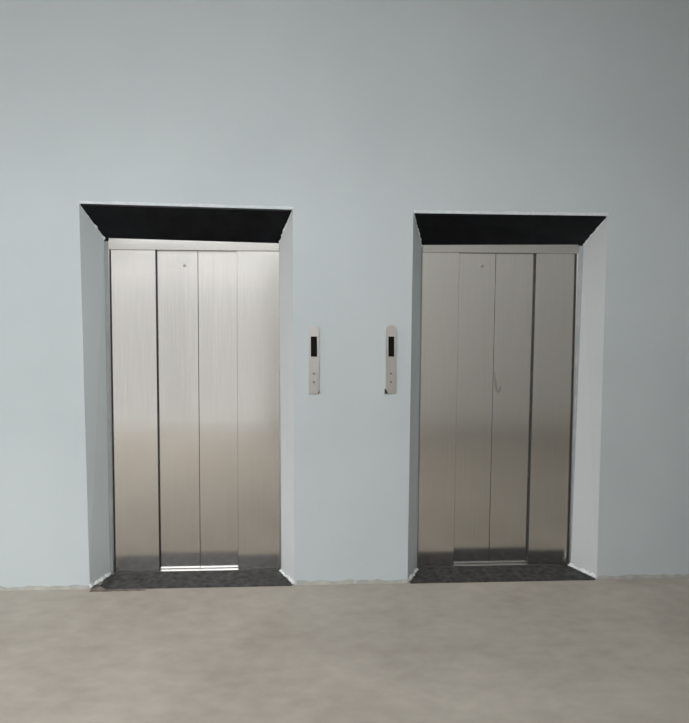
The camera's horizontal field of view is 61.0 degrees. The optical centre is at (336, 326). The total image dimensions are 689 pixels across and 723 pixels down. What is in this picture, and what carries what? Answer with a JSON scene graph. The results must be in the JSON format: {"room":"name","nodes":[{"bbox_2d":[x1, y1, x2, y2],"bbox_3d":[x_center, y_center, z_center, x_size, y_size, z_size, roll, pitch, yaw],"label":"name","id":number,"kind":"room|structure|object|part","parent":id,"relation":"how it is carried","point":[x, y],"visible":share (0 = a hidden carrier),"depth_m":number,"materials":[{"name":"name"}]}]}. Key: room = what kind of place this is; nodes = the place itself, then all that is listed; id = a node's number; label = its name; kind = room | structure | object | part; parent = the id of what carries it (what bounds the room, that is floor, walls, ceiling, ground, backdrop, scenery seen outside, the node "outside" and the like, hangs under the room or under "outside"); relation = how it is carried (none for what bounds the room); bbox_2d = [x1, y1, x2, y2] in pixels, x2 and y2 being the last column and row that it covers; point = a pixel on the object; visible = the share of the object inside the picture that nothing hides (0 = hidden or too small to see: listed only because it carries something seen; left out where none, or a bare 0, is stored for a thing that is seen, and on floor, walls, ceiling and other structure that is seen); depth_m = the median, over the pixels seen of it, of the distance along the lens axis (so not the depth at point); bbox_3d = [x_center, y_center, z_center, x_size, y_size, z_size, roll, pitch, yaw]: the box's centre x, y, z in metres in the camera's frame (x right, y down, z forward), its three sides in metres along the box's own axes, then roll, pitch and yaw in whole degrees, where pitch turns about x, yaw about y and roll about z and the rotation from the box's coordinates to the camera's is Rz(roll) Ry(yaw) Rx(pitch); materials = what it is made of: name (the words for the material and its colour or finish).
{"room":"elevator lobby","nodes":[
{"label":"elevator lobby","id":0,"kind":"room"},
{"bbox_2d":[104,238,582,548],"bbox_3d":[0.033,0.260,4.443,3.467,2.620,1.433,0,4,-3],"label":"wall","id":1,"kind":"structure","parent":0,"point":[106,239],"depth_m":4.30,"materials":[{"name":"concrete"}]},
{"bbox_2d":[0,0,688,588],"bbox_3d":[-0.384,-0.251,3.587,10.800,3.700,0.165,0,4,-3],"label":"wall","id":2,"kind":"structure","parent":0,"point":[357,117],"depth_m":3.51,"materials":[{"name":"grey paint"}]},
{"bbox_2d":[81,207,105,239],"bbox_3d":[-1.456,-0.619,3.510,0.010,0.185,0.178,2,4,24],"label":"trim","id":3,"kind":"structure","parent":2,"relation":"attached to","point":[87,216],"depth_m":3.52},
{"bbox_2d":[90,572,110,587],"bbox_3d":[-1.461,1.573,3.641,0.020,0.031,0.179,2,4,20],"label":"trim","id":4,"kind":"structure","parent":2,"relation":"attached to","point":[109,573],"depth_m":3.63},
{"bbox_2d":[104,241,113,574],"bbox_3d":[-1.430,0.529,3.680,0.022,2.115,0.030,0,4,-3],"label":"trim","id":5,"kind":"structure","parent":2,"relation":"attached to","point":[105,242],"depth_m":3.67,"materials":[{"name":"grey paint"}]},
{"bbox_2d":[89,585,145,591],"bbox_3d":[-1.325,1.596,3.573,0.330,0.002,0.087,0,4,-3],"label":"trim","id":6,"kind":"structure","parent":2,"relation":"attached to","point":[96,588],"depth_m":3.55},
{"bbox_2d":[80,204,290,242],"bbox_3d":[-0.886,-0.618,3.536,1.228,0.202,0.167,0,4,-3],"label":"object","id":7,"kind":"object","parent":2,"relation":"attached to","point":[113,221],"visible":1,"depth_m":3.52,"materials":[{"name":"black stone"}]},
{"bbox_2d":[80,201,293,209],"bbox_3d":[-0.877,-0.715,3.448,1.245,0.034,0.005,0,4,-3],"label":"trim","id":8,"kind":"structure","parent":2,"relation":"attached to","point":[81,202],"depth_m":3.45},
{"bbox_2d":[108,238,280,572],"bbox_3d":[-0.893,0.503,3.759,1.090,2.166,0.134,0,4,-3],"label":"elevator","id":9,"kind":"object","parent":2,"relation":"attached to","point":[194,326],"visible":0.85,"depth_m":3.74,"materials":[{"name":"silver metal"}]},
{"bbox_3d":[-1.287,0.528,3.717,0.298,2.096,0.020,0,4,-3],"label":"door panel","id":10,"kind":"part","parent":9,"relation":"part of","materials":[{"name":"silver metal"}]},
{"bbox_3d":[-1.032,0.532,3.756,0.296,2.086,0.020,0,4,-3],"label":"door panel","id":11,"kind":"part","parent":9,"relation":"part of","materials":[{"name":"silver metal"}]},
{"bbox_3d":[-0.900,1.579,3.839,1.090,0.006,0.106,0,4,-3],"label":"sill","id":12,"kind":"part","parent":9,"relation":"part of","materials":[{"name":"metal"}]},
{"bbox_3d":[-0.737,0.533,3.771,0.287,2.086,0.020,0,4,-3],"label":"door panel","id":13,"kind":"part","parent":9,"relation":"part of","materials":[{"name":"silver metal"}]},
{"bbox_3d":[-0.490,0.531,3.758,0.285,2.096,0.020,0,4,-3],"label":"door panel","id":14,"kind":"part","parent":9,"relation":"part of","materials":[{"name":"silver metal"}]},
{"bbox_2d":[278,212,291,244],"bbox_3d":[-0.318,-0.594,3.569,0.010,0.190,0.179,-2,4,-30],"label":"trim","id":15,"kind":"structure","parent":2,"relation":"attached to","point":[291,212],"depth_m":3.57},
{"bbox_2d":[279,569,293,583],"bbox_3d":[-0.319,1.577,3.700,0.020,0.030,0.191,-2,4,-32],"label":"trim","id":16,"kind":"structure","parent":2,"relation":"attached to","point":[280,570],"depth_m":3.70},
{"bbox_2d":[308,326,318,393],"bbox_3d":[-0.137,0.202,3.538,0.068,0.413,0.013,0,4,-3],"label":"panel","id":17,"kind":"object","parent":2,"relation":"attached to","point":[313,331],"visible":1,"depth_m":3.54,"materials":[{"name":"metal"}]},
{"bbox_2d":[0,574,688,590],"bbox_3d":[-0.391,1.586,3.616,10.800,0.030,0.006,0,4,-3],"label":"baseboard","id":18,"kind":"structure","parent":2,"relation":"attached to","point":[628,576],"depth_m":3.63,"materials":[{"name":"grey paint"}]},
{"bbox_2d":[385,325,395,393],"bbox_3d":[0.330,0.201,3.562,0.070,0.420,0.013,0,4,-3],"label":"panel","id":19,"kind":"object","parent":2,"relation":"attached to","point":[390,329],"visible":1,"depth_m":3.56,"materials":[{"name":"metal"}]},
{"bbox_2d":[408,568,418,580],"bbox_3d":[0.496,1.579,3.740,0.020,0.031,0.187,2,4,26],"label":"trim","id":20,"kind":"structure","parent":2,"relation":"attached to","point":[417,569],"depth_m":3.73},
{"bbox_2d":[414,215,422,247],"bbox_3d":[0.509,-0.582,3.612,0.010,0.188,0.177,2,4,23],"label":"trim","id":21,"kind":"structure","parent":2,"relation":"attached to","point":[414,215],"depth_m":3.63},
{"bbox_2d":[417,244,578,567],"bbox_3d":[1.042,0.508,3.858,1.050,2.168,0.134,0,4,-3],"label":"elevator","id":22,"kind":"object","parent":2,"relation":"attached to","point":[498,322],"visible":0.81,"depth_m":3.84,"materials":[{"name":"silver metal"}]},
{"bbox_3d":[0.650,0.534,3.816,0.263,2.098,0.020,0,4,-3],"label":"door panel","id":23,"kind":"part","parent":22,"relation":"part of","materials":[{"name":"silver metal"}]},
{"bbox_3d":[0.882,0.538,3.854,0.284,2.088,0.020,0,4,-3],"label":"door panel","id":24,"kind":"part","parent":22,"relation":"part of","materials":[{"name":"silver metal"}]},
{"bbox_3d":[1.034,1.586,3.939,1.050,0.006,0.106,0,4,-3],"label":"sill","id":25,"kind":"part","parent":22,"relation":"part of","materials":[{"name":"metal"}]},
{"bbox_3d":[1.175,0.539,3.870,0.296,2.088,0.020,0,4,-3],"label":"door panel","id":26,"kind":"part","parent":22,"relation":"part of","materials":[{"name":"silver metal"}]},
{"bbox_3d":[1.426,0.536,3.856,0.283,2.098,0.020,0,4,-3],"label":"door panel","id":27,"kind":"part","parent":22,"relation":"part of","materials":[{"name":"silver metal"}]},
{"bbox_2d":[415,213,605,244],"bbox_3d":[1.055,-0.597,3.637,1.180,0.174,0.167,0,4,-3],"label":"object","id":28,"kind":"object","parent":2,"relation":"attached to","point":[434,229],"visible":1,"depth_m":3.63,"materials":[{"name":"black stone"}]},
{"bbox_2d":[414,210,607,215],"bbox_3d":[1.064,-0.689,3.549,1.197,0.020,0.005,0,4,-3],"label":"trim","id":29,"kind":"structure","parent":2,"relation":"attached to","point":[415,211],"depth_m":3.55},
{"bbox_2d":[570,246,582,562],"bbox_3d":[1.565,0.538,3.834,0.030,2.117,0.030,0,4,-3],"label":"trim","id":30,"kind":"structure","parent":2,"relation":"attached to","point":[580,248],"depth_m":3.80,"materials":[{"name":"grey paint"}]},
{"bbox_2d":[568,563,596,577],"bbox_3d":[1.593,1.582,3.800,0.020,0.032,0.198,-2,4,-33],"label":"trim","id":31,"kind":"structure","parent":2,"relation":"attached to","point":[583,570],"depth_m":3.79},
{"bbox_2d":[583,220,604,245],"bbox_3d":[1.611,-0.591,3.668,0.010,0.163,0.167,-1,4,-23],"label":"trim","id":32,"kind":"structure","parent":2,"relation":"attached to","point":[598,227],"depth_m":3.68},
{"bbox_2d":[0,573,688,722],"bbox_3d":[-0.301,1.771,1.838,11.200,0.120,4.260,0,4,-3],"label":"floor","id":33,"kind":"structure","parent":0,"point":[597,650],"depth_m":2.95,"materials":[{"name":"concrete"}]},
{"bbox_2d":[100,569,291,588],"bbox_3d":[-0.866,1.590,3.685,1.174,0.006,0.206,0,4,-3],"label":"threshold slab","id":34,"kind":"object","parent":33,"relation":"on","point":[220,578],"visible":1,"depth_m":3.67,"materials":[{"name":"stone"}]},
{"bbox_2d":[410,564,594,583],"bbox_3d":[1.045,1.597,3.783,1.181,0.006,0.206,0,4,-3],"label":"threshold slab","id":35,"kind":"object","parent":33,"relation":"on","point":[555,572],"visible":1,"depth_m":3.77,"materials":[{"name":"stone"}]}
]}

